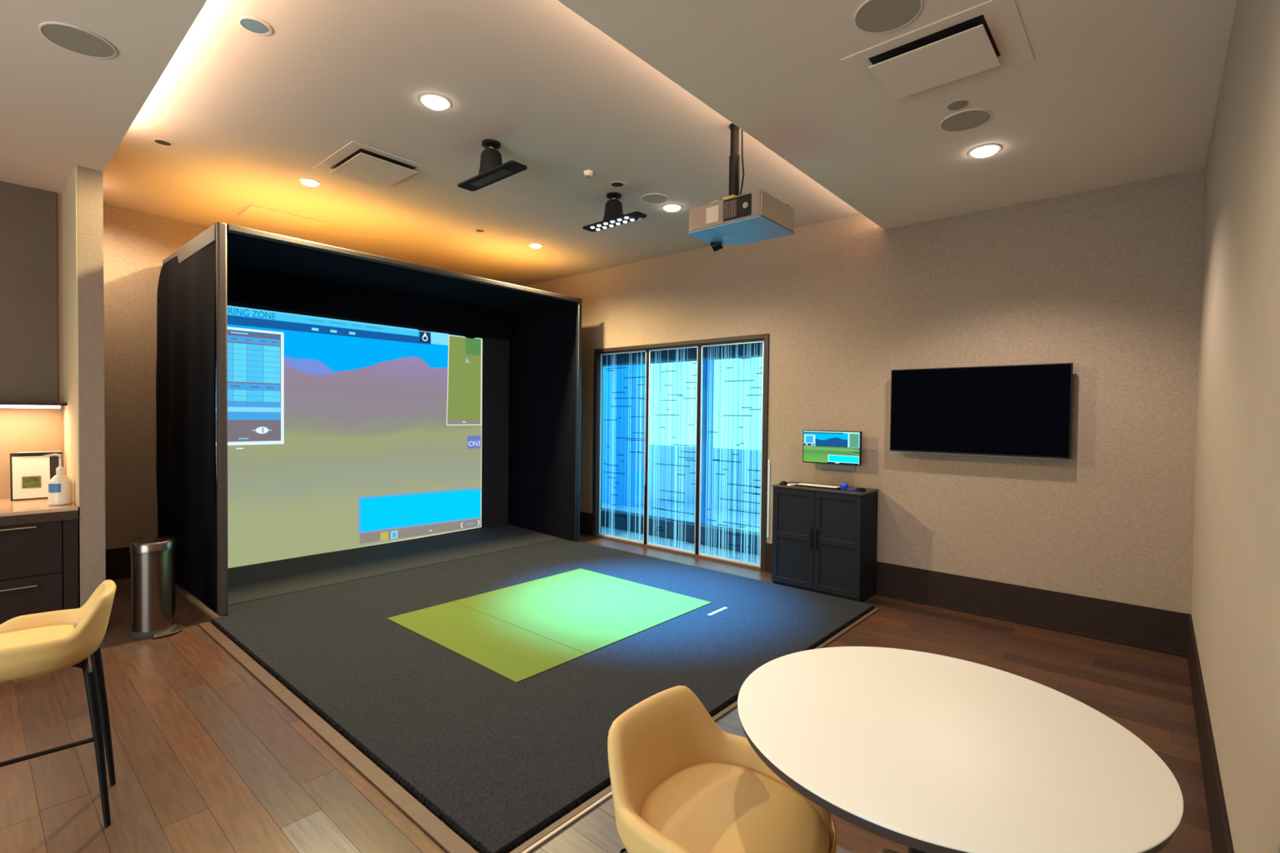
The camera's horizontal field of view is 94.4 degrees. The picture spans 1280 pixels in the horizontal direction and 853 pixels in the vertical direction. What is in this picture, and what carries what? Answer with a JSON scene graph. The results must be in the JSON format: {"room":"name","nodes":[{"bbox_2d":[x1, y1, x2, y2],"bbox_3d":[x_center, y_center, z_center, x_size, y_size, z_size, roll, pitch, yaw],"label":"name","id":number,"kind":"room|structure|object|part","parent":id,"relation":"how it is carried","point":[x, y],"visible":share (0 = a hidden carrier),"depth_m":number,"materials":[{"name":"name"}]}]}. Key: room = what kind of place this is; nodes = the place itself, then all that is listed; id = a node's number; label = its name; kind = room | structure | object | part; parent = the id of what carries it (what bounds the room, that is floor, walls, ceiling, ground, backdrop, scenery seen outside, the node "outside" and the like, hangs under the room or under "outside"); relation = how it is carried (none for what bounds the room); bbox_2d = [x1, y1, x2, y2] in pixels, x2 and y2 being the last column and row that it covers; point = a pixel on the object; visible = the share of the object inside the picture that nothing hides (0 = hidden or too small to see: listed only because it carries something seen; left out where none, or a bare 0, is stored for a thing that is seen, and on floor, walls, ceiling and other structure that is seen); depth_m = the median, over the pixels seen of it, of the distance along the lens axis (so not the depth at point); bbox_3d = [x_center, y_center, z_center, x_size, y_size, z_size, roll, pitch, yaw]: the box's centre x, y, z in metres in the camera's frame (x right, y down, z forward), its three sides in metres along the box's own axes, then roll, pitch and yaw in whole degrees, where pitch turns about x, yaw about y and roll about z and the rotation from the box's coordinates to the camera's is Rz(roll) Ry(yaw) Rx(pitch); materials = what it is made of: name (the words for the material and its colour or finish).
{"room":"golf simulator room","nodes":[
{"label":"golf simulator room","id":0,"kind":"room"},
{"bbox_2d":[0,192,64,499],"bbox_3d":[-5.621,-0.167,3.257,0.120,3.180,3.530,2,2,41],"label":"wall","id":1,"kind":"structure","parent":0,"point":[21,429],"depth_m":4.45,"materials":[{"name":"brown"}]},
{"bbox_2d":[0,181,57,401],"bbox_3d":[-5.539,-0.965,3.217,0.018,1.579,3.390,2,2,41],"label":"cabinet","id":2,"kind":"object","parent":1,"relation":"attached to","point":[28,224],"visible":1,"depth_m":4.37,"materials":[{"name":"brown wood"}]},
{"bbox_2d":[0,401,66,408],"bbox_3d":[-4.807,-0.150,3.902,0.259,0.042,1.472,2,2,41],"label":"shelf","id":3,"kind":"object","parent":1,"relation":"attached to","point":[2,404],"visible":1,"depth_m":4.24,"materials":[{"name":"black"}]},
{"bbox_2d":[62,164,105,608],"bbox_3d":[-4.357,-0.179,4.579,1.610,3.180,0.136,2,2,41],"label":"wall","id":4,"kind":"structure","parent":0,"point":[91,508],"depth_m":4.06,"materials":[{"name":"paint"}]},
{"bbox_2d":[102,204,208,549],"bbox_3d":[-3.445,-0.331,6.939,0.120,3.410,4.624,2,2,41],"label":"wall","id":5,"kind":"structure","parent":0,"point":[136,245],"depth_m":5.44,"materials":[{"name":"paint"}]},
{"bbox_2d":[105,546,130,580],"bbox_3d":[-3.416,1.232,6.920,0.014,0.285,4.610,2,2,41],"label":"baseboard","id":6,"kind":"structure","parent":5,"relation":"attached to","point":[117,561],"depth_m":5.39,"materials":[{"name":"brown wood"}]},
{"bbox_2d":[102,0,861,286],"bbox_3d":[-1.420,-1.950,4.973,5.685,0.050,4.904,2,2,41],"label":"ceiling","id":7,"kind":"structure","parent":0,"point":[246,116],"depth_m":3.88,"materials":[{"name":"paint"}]},
{"bbox_2d":[151,137,174,146],"bbox_3d":[-3.231,-1.923,4.013,0.122,0.006,0.122,2,2,41],"label":"recessed light","id":8,"kind":"object","parent":7,"relation":"in","point":[160,141],"visible":1,"depth_m":4.01,"materials":[{"name":"paint"}]},
{"bbox_2d":[236,15,272,35],"bbox_3d":[-1.811,-1.883,2.786,0.142,0.006,0.142,2,2,41],"label":"recessed light","id":9,"kind":"object","parent":7,"relation":"in","point":[255,25],"visible":1,"depth_m":2.78,"materials":[{"name":"paint"}]},
{"bbox_2d":[238,204,328,231],"bbox_3d":[-3.347,-1.950,5.574,0.390,0.016,0.640,2,2,41],"label":"ceiling hatch","id":10,"kind":"object","parent":7,"relation":"attached to","point":[252,211],"visible":1,"depth_m":5.54,"materials":[{"name":"paint"}]},
{"bbox_2d":[298,177,320,186],"bbox_3d":[-2.606,-1.919,4.680,0.152,0.026,0.152,2,2,41],"label":"recessed light","id":11,"kind":"object","parent":7,"relation":"in","point":[307,181],"visible":1,"depth_m":4.65,"materials":[{"name":"beige paint"}]},
{"bbox_2d":[313,141,433,191],"bbox_3d":[-1.980,-1.901,4.404,0.670,0.038,0.590,2,2,41],"label":"ceiling vent","id":12,"kind":"object","parent":7,"relation":"in","point":[357,162],"visible":1,"depth_m":4.33,"materials":[{"name":"paint"}]},
{"bbox_2d":[419,93,451,110],"bbox_3d":[-1.191,-1.879,3.454,0.172,0.026,0.172,2,2,41],"label":"recessed light","id":13,"kind":"object","parent":7,"relation":"in","point":[437,102],"visible":1,"depth_m":3.42,"materials":[{"name":"beige paint"}]},
{"bbox_2d":[474,228,485,232],"bbox_3d":[-1.586,-1.942,5.877,0.112,0.006,0.112,2,2,41],"label":"recessed light","id":14,"kind":"object","parent":7,"relation":"in","point":[479,230],"visible":1,"depth_m":5.87,"materials":[{"name":"paint"}]},
{"bbox_2d":[457,138,527,191],"bbox_3d":[-0.999,-1.784,3.979,0.630,0.233,0.134,2,2,41],"label":"sensor","id":15,"kind":"object","parent":7,"relation":"attached to","point":[491,170],"visible":1,"depth_m":3.93,"materials":[{"name":"black plastic"}]},
{"bbox_3d":[-1.000,-1.677,3.981,0.630,0.014,0.134,2,2,41],"label":"bar plate","id":16,"kind":"part","parent":15,"relation":"part of","materials":[{"name":"black plastic"}]},
{"bbox_2d":[528,243,542,248],"bbox_3d":[-1.121,-1.936,6.372,0.152,0.026,0.152,2,2,41],"label":"recessed light","id":17,"kind":"object","parent":7,"relation":"in","point":[532,245],"visible":1,"depth_m":6.33,"materials":[{"name":"beige paint"}]},
{"bbox_2d":[583,169,593,177],"bbox_3d":[-0.385,-1.883,4.426,0.070,0.040,0.070,2,2,41],"label":"smoke detector","id":18,"kind":"object","parent":7,"relation":"attached to","point":[588,173],"visible":1,"depth_m":4.41,"materials":[{"name":"beige plastic"}]},
{"bbox_2d":[582,191,646,231],"bbox_3d":[-0.216,-1.780,4.888,0.630,0.260,0.134,2,2,41],"label":"light bar","id":19,"kind":"object","parent":7,"relation":"hanging from","point":[613,215],"visible":1,"depth_m":4.84,"materials":[{"name":"black plastic"}]},
{"bbox_3d":[-0.217,-1.687,4.889,0.630,0.014,0.134,2,2,41],"label":"bar plate","id":20,"kind":"part","parent":19,"relation":"part of","materials":[{"name":"black"}]},
{"bbox_2d":[608,181,625,187],"bbox_3d":[-0.177,-1.902,4.659,0.128,0.006,0.128,2,2,41],"label":"recessed light","id":21,"kind":"object","parent":7,"relation":"in","point":[614,184],"visible":1,"depth_m":4.65,"materials":[{"name":"paint"}]},
{"bbox_2d":[640,193,668,204],"bbox_3d":[0.123,-1.904,4.953,0.230,0.006,0.230,2,2,41],"label":"ceiling speaker","id":22,"kind":"object","parent":7,"relation":"attached to","point":[652,198],"visible":1,"depth_m":4.95,"materials":[{"name":"paint"}]},
{"bbox_2d":[662,204,681,211],"bbox_3d":[0.279,-1.897,5.162,0.172,0.026,0.172,2,2,41],"label":"recessed light","id":23,"kind":"object","parent":7,"relation":"in","point":[668,207],"visible":1,"depth_m":5.13,"materials":[{"name":"beige paint"}]},
{"bbox_2d":[688,123,794,252],"bbox_3d":[0.627,-1.518,3.728,0.543,0.718,0.430,2,2,41],"label":"projector","id":24,"kind":"object","parent":7,"relation":"hanging from","point":[737,219],"visible":0.98,"depth_m":3.64,"materials":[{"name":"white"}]},
{"bbox_3d":[0.574,-1.294,3.503,0.190,0.125,0.005,2,2,41],"label":"connector panel","id":25,"kind":"part","parent":24,"relation":"part of","materials":[{"name":"black plastic"}]},
{"bbox_3d":[0.831,-1.291,3.562,0.007,0.143,0.410,2,2,41],"label":"panel","id":26,"kind":"part","parent":24,"relation":"part of","materials":[{"name":"beige plastic"}]},
{"bbox_2d":[0,533,1213,852],"bbox_3d":[-1.836,1.507,3.195,7.300,0.080,8.384,2,2,41],"label":"floor","id":27,"kind":"structure","parent":0,"point":[207,758],"depth_m":2.79,"materials":[{"name":"brown wood"}]},
{"bbox_2d":[0,519,78,624],"bbox_3d":[-4.585,1.025,3.720,0.846,0.800,1.472,2,2,41],"label":"base cabinet","id":28,"kind":"object","parent":27,"relation":"on","point":[39,562],"visible":0.73,"depth_m":3.88,"materials":[{"name":"brown wood"}]},
{"bbox_3d":[-4.111,1.037,3.647,0.035,0.011,0.560,2,2,41],"label":"handle","id":29,"kind":"part","parent":28,"relation":"part of","materials":[{"name":"silver metal"}]},
{"bbox_3d":[-4.106,0.654,3.639,0.035,0.011,0.560,2,2,41],"label":"handle","id":30,"kind":"part","parent":28,"relation":"part of","materials":[{"name":"silver metal"}]},
{"bbox_3d":[-4.130,0.803,3.661,0.020,0.342,0.804,2,2,41],"label":"drawer","id":31,"kind":"part","parent":28,"relation":"part of","materials":[{"name":"brown wood"}]},
{"bbox_3d":[-4.133,1.155,3.668,0.020,0.348,0.804,2,2,41],"label":"drawer","id":32,"kind":"part","parent":28,"relation":"part of","materials":[{"name":"brown wood"}]},
{"bbox_2d":[0,498,78,526],"bbox_3d":[-4.595,0.582,3.725,0.840,0.083,1.472,2,2,41],"label":"countertop","id":33,"kind":"structure","parent":28,"relation":"on","point":[28,511],"depth_m":3.92,"materials":[{"name":"beige stone"}]},
{"bbox_2d":[9,450,62,501],"bbox_3d":[-4.402,0.356,4.329,0.076,0.342,0.270,2,2,41],"label":"picture frame","id":34,"kind":"object","parent":33,"relation":"on","point":[30,473],"visible":0.9,"depth_m":4.30,"materials":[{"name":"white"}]},
{"bbox_2d":[22,475,40,488],"bbox_3d":[-4.409,0.403,4.295,0.016,0.080,0.094,2,2,41],"label":"photo","id":35,"kind":"object","parent":34,"relation":"attached to","point":[28,482],"depth_m":4.29},
{"bbox_2d":[43,453,72,505],"bbox_3d":[-4.004,0.360,4.094,0.123,0.354,0.125,1,1,-4],"label":"pump bottle","id":36,"kind":"object","parent":33,"relation":"on","point":[60,486],"visible":1,"depth_m":4.06,"materials":[{"name":"beige plastic"}]},
{"bbox_3d":[-4.026,0.202,4.065,0.022,0.036,0.090,2,2,41],"label":"spout","id":37,"kind":"part","parent":36,"relation":"part of","materials":[{"name":"beige plastic"}]},
{"bbox_2d":[0,579,115,827],"bbox_3d":[-2.235,1.052,2.186,0.458,0.861,0.447,0,1,-39],"label":"bar stool","id":38,"kind":"object","parent":27,"relation":"on","point":[32,645],"visible":1,"depth_m":2.18,"materials":[{"name":"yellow leather"}]},
{"bbox_2d":[0,624,77,648],"bbox_3d":[-2.259,0.810,2.159,0.382,0.063,0.354,0,1,-39],"label":"seat cushion","id":39,"kind":"object","parent":38,"relation":"on","point":[11,635],"depth_m":2.23,"materials":[{"name":"yellow leather"}]},
{"bbox_3d":[-2.028,1.167,2.200,0.118,0.636,0.051,0,1,-16],"label":"leg","id":40,"kind":"part","parent":38,"relation":"part of","materials":[{"name":"black metal"}]},
{"bbox_3d":[-2.180,1.161,2.388,0.051,0.636,0.118,1,1,28],"label":"leg","id":41,"kind":"part","parent":38,"relation":"part of","materials":[{"name":"black metal"}]},
{"bbox_2d":[129,536,182,639],"bbox_3d":[-3.358,1.106,4.116,0.329,0.650,0.277,2,2,41],"label":"pedal bin","id":42,"kind":"object","parent":27,"relation":"on","point":[153,560],"visible":1,"depth_m":4.02,"materials":[{"name":"grey metal"}]},
{"bbox_3d":[-3.368,0.817,4.102,0.248,0.072,0.248,2,2,41],"label":"lid","id":43,"kind":"part","parent":42,"relation":"part of","materials":[{"name":"silver metal"}]},
{"bbox_2d":[198,538,879,852],"bbox_3d":[-1.122,1.424,4.952,4.867,0.030,3.743,2,2,41],"label":"platform","id":44,"kind":"object","parent":27,"relation":"on","point":[508,766],"visible":0.75,"depth_m":3.41,"materials":[{"name":"grey carpet"}]},
{"bbox_2d":[155,222,582,616],"bbox_3d":[-2.612,-0.080,6.319,1.920,2.890,3.684,2,2,41],"label":"enclosure","id":45,"kind":"object","parent":44,"relation":"on","point":[326,415],"visible":0.98,"depth_m":6.17,"materials":[{"name":"black fabric"}]},
{"bbox_2d":[155,240,217,613],"bbox_3d":[-3.816,-0.044,4.972,1.855,2.835,0.056,2,1,40],"label":"curtain","id":46,"kind":"object","parent":45,"relation":"hanging from","point":[186,371],"depth_m":4.86,"materials":[{"name":"black fabric"}]},
{"bbox_3d":[-3.078,-0.046,4.365,0.055,2.890,0.060,2,2,41],"label":"post","id":47,"kind":"part","parent":45,"relation":"part of","materials":[{"name":"grey plastic"}]},
{"bbox_2d":[215,305,482,568],"bbox_3d":[-3.024,0.104,6.425,0.003,2.470,3.055,2,2,41],"label":"projection screen","id":48,"kind":"object","parent":45,"relation":"on","point":[344,433],"depth_m":6.30,"materials":[{"name":"multicoloured fabric"}]},
{"bbox_3d":[-2.611,-1.494,6.304,1.860,0.038,3.580,2,2,41],"label":"roof panel","id":49,"kind":"part","parent":45,"relation":"part of","materials":[{"name":"black fabric"}]},
{"bbox_2d":[508,303,576,539],"bbox_3d":[-1.443,-0.071,7.697,1.855,2.835,0.054,2,2,42],"label":"curtain","id":50,"kind":"object","parent":45,"relation":"hanging from","point":[542,349],"depth_m":7.49,"materials":[{"name":"black fabric"}]},
{"bbox_3d":[-0.737,-0.073,7.053,0.055,2.890,0.050,2,2,41],"label":"post","id":51,"kind":"part","parent":45,"relation":"part of","materials":[{"name":"black plastic"}]},
{"bbox_2d":[386,568,711,683],"bbox_3d":[-0.638,1.419,4.576,1.540,0.006,1.940,2,2,41],"label":"mat","id":52,"kind":"object","parent":44,"relation":"on","point":[518,633],"visible":1,"depth_m":4.36,"materials":[{"name":"green"}]},
{"bbox_2d":[707,607,727,615],"bbox_3d":[0.604,1.435,4.603,0.028,0.001,0.244,2,2,41],"label":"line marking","id":53,"kind":"object","parent":44,"relation":"on","point":[719,610],"visible":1,"depth_m":4.59,"materials":[{"name":"white paint"}]},
{"bbox_2d":[607,685,836,852],"bbox_3d":[0.172,1.097,1.300,0.458,0.861,0.447,2,2,41],"label":"armchair","id":54,"kind":"object","parent":27,"relation":"on","point":[681,783],"visible":0.92,"depth_m":1.31,"materials":[{"name":"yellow leather"}]},
{"bbox_3d":[-0.036,1.206,1.322,0.118,0.636,0.051,1,1,18],"label":"leg","id":55,"kind":"part","parent":54,"relation":"part of","materials":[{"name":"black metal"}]},
{"bbox_2d":[640,762,830,852],"bbox_3d":[0.201,0.855,1.273,0.382,0.063,0.354,2,2,41],"label":"seat cushion","id":56,"kind":"object","parent":54,"relation":"on","point":[704,807],"depth_m":1.27,"materials":[{"name":"yellow leather"}]},
{"bbox_2d":[771,481,878,602],"bbox_3d":[1.635,1.000,5.295,0.820,0.923,0.406,2,2,41],"label":"storage cabinet","id":57,"kind":"object","parent":27,"relation":"on","point":[824,540],"visible":0.99,"depth_m":5.11,"materials":[{"name":"black wood"}]},
{"bbox_2d":[779,480,787,484],"bbox_3d":[1.320,0.516,5.447,0.064,0.031,0.100,2,2,41],"label":"computer mouse","id":58,"kind":"object","parent":57,"relation":"on","point":[783,482],"visible":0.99,"depth_m":5.42,"materials":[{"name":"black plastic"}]},
{"bbox_3d":[1.367,0.988,5.294,0.400,0.856,0.019,2,2,41],"label":"door","id":59,"kind":"part","parent":57,"relation":"part of","materials":[{"name":"black wood"}]},
{"bbox_3d":[1.488,0.974,5.164,0.008,0.180,0.015,2,2,41],"label":"handle","id":60,"kind":"part","parent":57,"relation":"part of","materials":[{"name":"black plastic"}]},
{"bbox_3d":[1.527,0.976,5.130,0.008,0.180,0.015,2,2,41],"label":"handle","id":61,"kind":"part","parent":57,"relation":"part of","materials":[{"name":"black plastic"}]},
{"bbox_2d":[795,483,840,489],"bbox_3d":[1.578,0.529,5.249,0.390,0.018,0.120,2,2,41],"label":"keyboard","id":62,"kind":"object","parent":57,"relation":"on","point":[815,486],"visible":1,"depth_m":5.21,"materials":[{"name":"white plastic"}]},
{"bbox_3d":[1.671,0.996,5.028,0.400,0.856,0.019,2,2,41],"label":"door","id":63,"kind":"part","parent":57,"relation":"part of","materials":[{"name":"black wood"}]},
{"bbox_2d":[840,482,848,489],"bbox_3d":[1.767,0.515,5.123,0.060,0.056,0.060,2,2,41],"label":"cup","id":64,"kind":"object","parent":57,"relation":"on","point":[844,486],"visible":0.95,"depth_m":5.10,"materials":[{"name":"blue plastic"}]},
{"bbox_2d":[856,488,865,492],"bbox_3d":[1.864,0.534,4.999,0.072,0.024,0.072,2,2,41],"label":"tape roll","id":65,"kind":"object","parent":57,"relation":"on","point":[862,490],"visible":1,"depth_m":4.97,"materials":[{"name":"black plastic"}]},
{"bbox_2d":[878,848,897,852],"bbox_3d":[0.602,1.109,0.953,0.447,0.861,0.458,1,1,27],"label":"bar stool","id":66,"kind":"object","parent":27,"relation":"on","point":[882,851],"visible":1,"depth_m":1.12,"materials":[{"name":"brown leather"}]},
{"bbox_2d":[737,646,1183,852],"bbox_3d":[0.605,1.076,1.263,0.796,0.912,0.796,2,2,41],"label":"bar table","id":67,"kind":"object","parent":27,"relation":"on","point":[921,752],"visible":1,"depth_m":1.12,"materials":[{"name":"white laminate"}]},
{"bbox_2d":[0,0,1236,229],"bbox_3d":[-1.872,-1.729,3.048,7.540,0.035,8.404,2,2,41],"label":"ceiling","id":68,"kind":"structure","parent":0,"point":[1113,92],"depth_m":2.96,"materials":[{"name":"paint"}]},
{"bbox_2d":[38,21,116,58],"bbox_3d":[-2.484,-1.706,2.624,0.250,0.006,0.250,2,2,41],"label":"ceiling speaker","id":69,"kind":"object","parent":68,"relation":"attached to","point":[73,38],"visible":1,"depth_m":2.62,"materials":[{"name":"paint"}]},
{"bbox_2d":[853,0,923,33],"bbox_3d":[0.995,-1.663,2.382,0.256,0.006,0.256,2,2,41],"label":"ceiling speaker","id":70,"kind":"object","parent":68,"relation":"attached to","point":[872,16],"visible":1,"depth_m":2.39,"materials":[{"name":"paint"}]},
{"bbox_2d":[840,0,1034,108],"bbox_3d":[1.347,-1.645,2.689,0.670,0.048,0.550,2,2,41],"label":"ceiling vent","id":71,"kind":"object","parent":68,"relation":"in","point":[989,37],"visible":1,"depth_m":2.61,"materials":[{"name":"metal"}]},
{"bbox_2d":[946,98,968,110],"bbox_3d":[1.648,-1.668,3.077,0.104,0.011,0.104,2,2,41],"label":"recessed light","id":72,"kind":"object","parent":68,"relation":"attached to","point":[959,104],"visible":1,"depth_m":3.06,"materials":[{"name":"brown"}]},
{"bbox_2d":[939,108,991,132],"bbox_3d":[1.779,-1.671,3.240,0.250,0.006,0.250,2,2,41],"label":"ceiling speaker","id":73,"kind":"object","parent":68,"relation":"attached to","point":[972,118],"visible":1,"depth_m":3.23,"materials":[{"name":"paint"}]},
{"bbox_2d":[968,143,1001,157],"bbox_3d":[2.096,-1.665,3.603,0.172,0.026,0.172,2,2,41],"label":"recessed light","id":74,"kind":"object","parent":68,"relation":"in","point":[986,150],"visible":1,"depth_m":3.57,"materials":[{"name":"beige paint"}]},
{"bbox_2d":[524,168,1204,614],"bbox_3d":[0.910,-0.270,6.292,7.540,3.410,0.120,2,2,41],"label":"wall","id":75,"kind":"structure","parent":0,"point":[1105,282],"depth_m":4.62,"materials":[{"name":"paint"}]},
{"bbox_2d":[579,511,592,536],"bbox_3d":[-1.253,1.233,8.102,1.724,0.285,0.014,2,2,41],"label":"baseboard","id":76,"kind":"structure","parent":75,"relation":"attached to","point":[585,518],"depth_m":7.61,"materials":[{"name":"brown wood"}]},
{"bbox_2d":[591,333,769,571],"bbox_3d":[0.382,0.236,6.734,2.493,2.370,0.115,2,2,41],"label":"door","id":77,"kind":"structure","parent":75,"relation":"in","point":[763,338],"depth_m":6.49,"materials":[{"name":"blue glass"}]},
{"bbox_2d":[802,430,862,471],"bbox_3d":[1.760,0.216,5.395,0.541,0.354,0.123,2,2,41],"label":"monitor","id":78,"kind":"object","parent":75,"relation":"attached to","point":[832,450],"visible":1,"depth_m":5.34,"materials":[{"name":"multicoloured plastic"}]},
{"bbox_2d":[764,542,1190,657],"bbox_3d":[2.428,1.338,4.897,3.111,0.285,0.014,2,2,41],"label":"baseboard","id":79,"kind":"structure","parent":75,"relation":"attached to","point":[1164,629],"depth_m":4.41,"materials":[{"name":"brown wood"}]},
{"bbox_2d":[889,362,1072,459],"bbox_3d":[2.624,-0.121,4.653,1.245,0.691,0.100,2,2,41],"label":"television","id":80,"kind":"object","parent":75,"relation":"attached to","point":[1011,411],"visible":1,"depth_m":4.56,"materials":[{"name":"black plastic"}]},
{"bbox_3d":[2.611,0.223,4.621,1.120,0.006,0.023,2,2,41],"label":"trim","id":81,"kind":"part","parent":80,"relation":"part of","materials":[{"name":"grey plastic"}]},
{"bbox_2d":[1191,0,1279,852],"bbox_3d":[0.948,-0.158,0.687,0.120,3.410,8.284,2,2,41],"label":"wall","id":82,"kind":"structure","parent":0,"point":[1235,612],"depth_m":1.81,"materials":[{"name":"beige paint"}]},
{"bbox_2d":[1186,614,1234,852],"bbox_3d":[0.875,1.403,0.757,0.014,0.285,8.270,2,2,41],"label":"baseboard","id":83,"kind":"structure","parent":82,"relation":"attached to","point":[1220,830],"depth_m":2.38,"materials":[{"name":"brown wood"}]},
{"label":"outside","id":84,"kind":"structure","parent":0,"visible":0},
{"bbox_2d":[603,342,761,366],"bbox_3d":[0.542,-1.334,7.052,4.700,1.100,0.200,2,2,41],"label":"beam","id":85,"kind":"structure","parent":84,"point":[622,359],"depth_m":6.94,"materials":[{"name":"black metal"}]},
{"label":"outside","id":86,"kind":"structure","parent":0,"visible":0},
{"bbox_2d":[601,496,759,564],"bbox_3d":[1.583,1.455,8.720,8.000,0.080,4.360,2,2,41],"label":"floor","id":87,"kind":"structure","parent":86,"point":[690,506],"depth_m":8.95,"materials":[{"name":"blue stone"}]},
{"bbox_2d":[601,364,645,507],"bbox_3d":[-0.279,-0.249,10.364,0.800,3.220,0.300,2,2,41],"label":"wall","id":88,"kind":"structure","parent":87,"relation":"on","point":[622,446],"depth_m":10.18,"materials":[{"name":"blue glass"}]},
{"bbox_2d":[601,507,759,555],"bbox_3d":[0.791,1.325,7.273,4.500,0.220,0.180,2,2,41],"label":"curb","id":89,"kind":"object","parent":87,"relation":"on","point":[620,522],"visible":0.21,"depth_m":7.40,"materials":[{"name":"blue stone"}]},
{"bbox_2d":[648,444,760,511],"bbox_3d":[1.201,0.875,10.546,7.000,1.000,0.100,2,2,41],"label":"parapet","id":90,"kind":"object","parent":87,"relation":"on","point":[667,453],"visible":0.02,"depth_m":10.71,"materials":[{"name":"teal"}]},
{"bbox_2d":[701,360,713,524],"bbox_3d":[0.903,-0.189,8.023,0.140,3.220,0.120,2,2,41],"label":"post","id":91,"kind":"object","parent":87,"relation":"on","point":[705,393],"visible":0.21,"depth_m":7.98,"materials":[{"name":"blue paint"}]}
]}

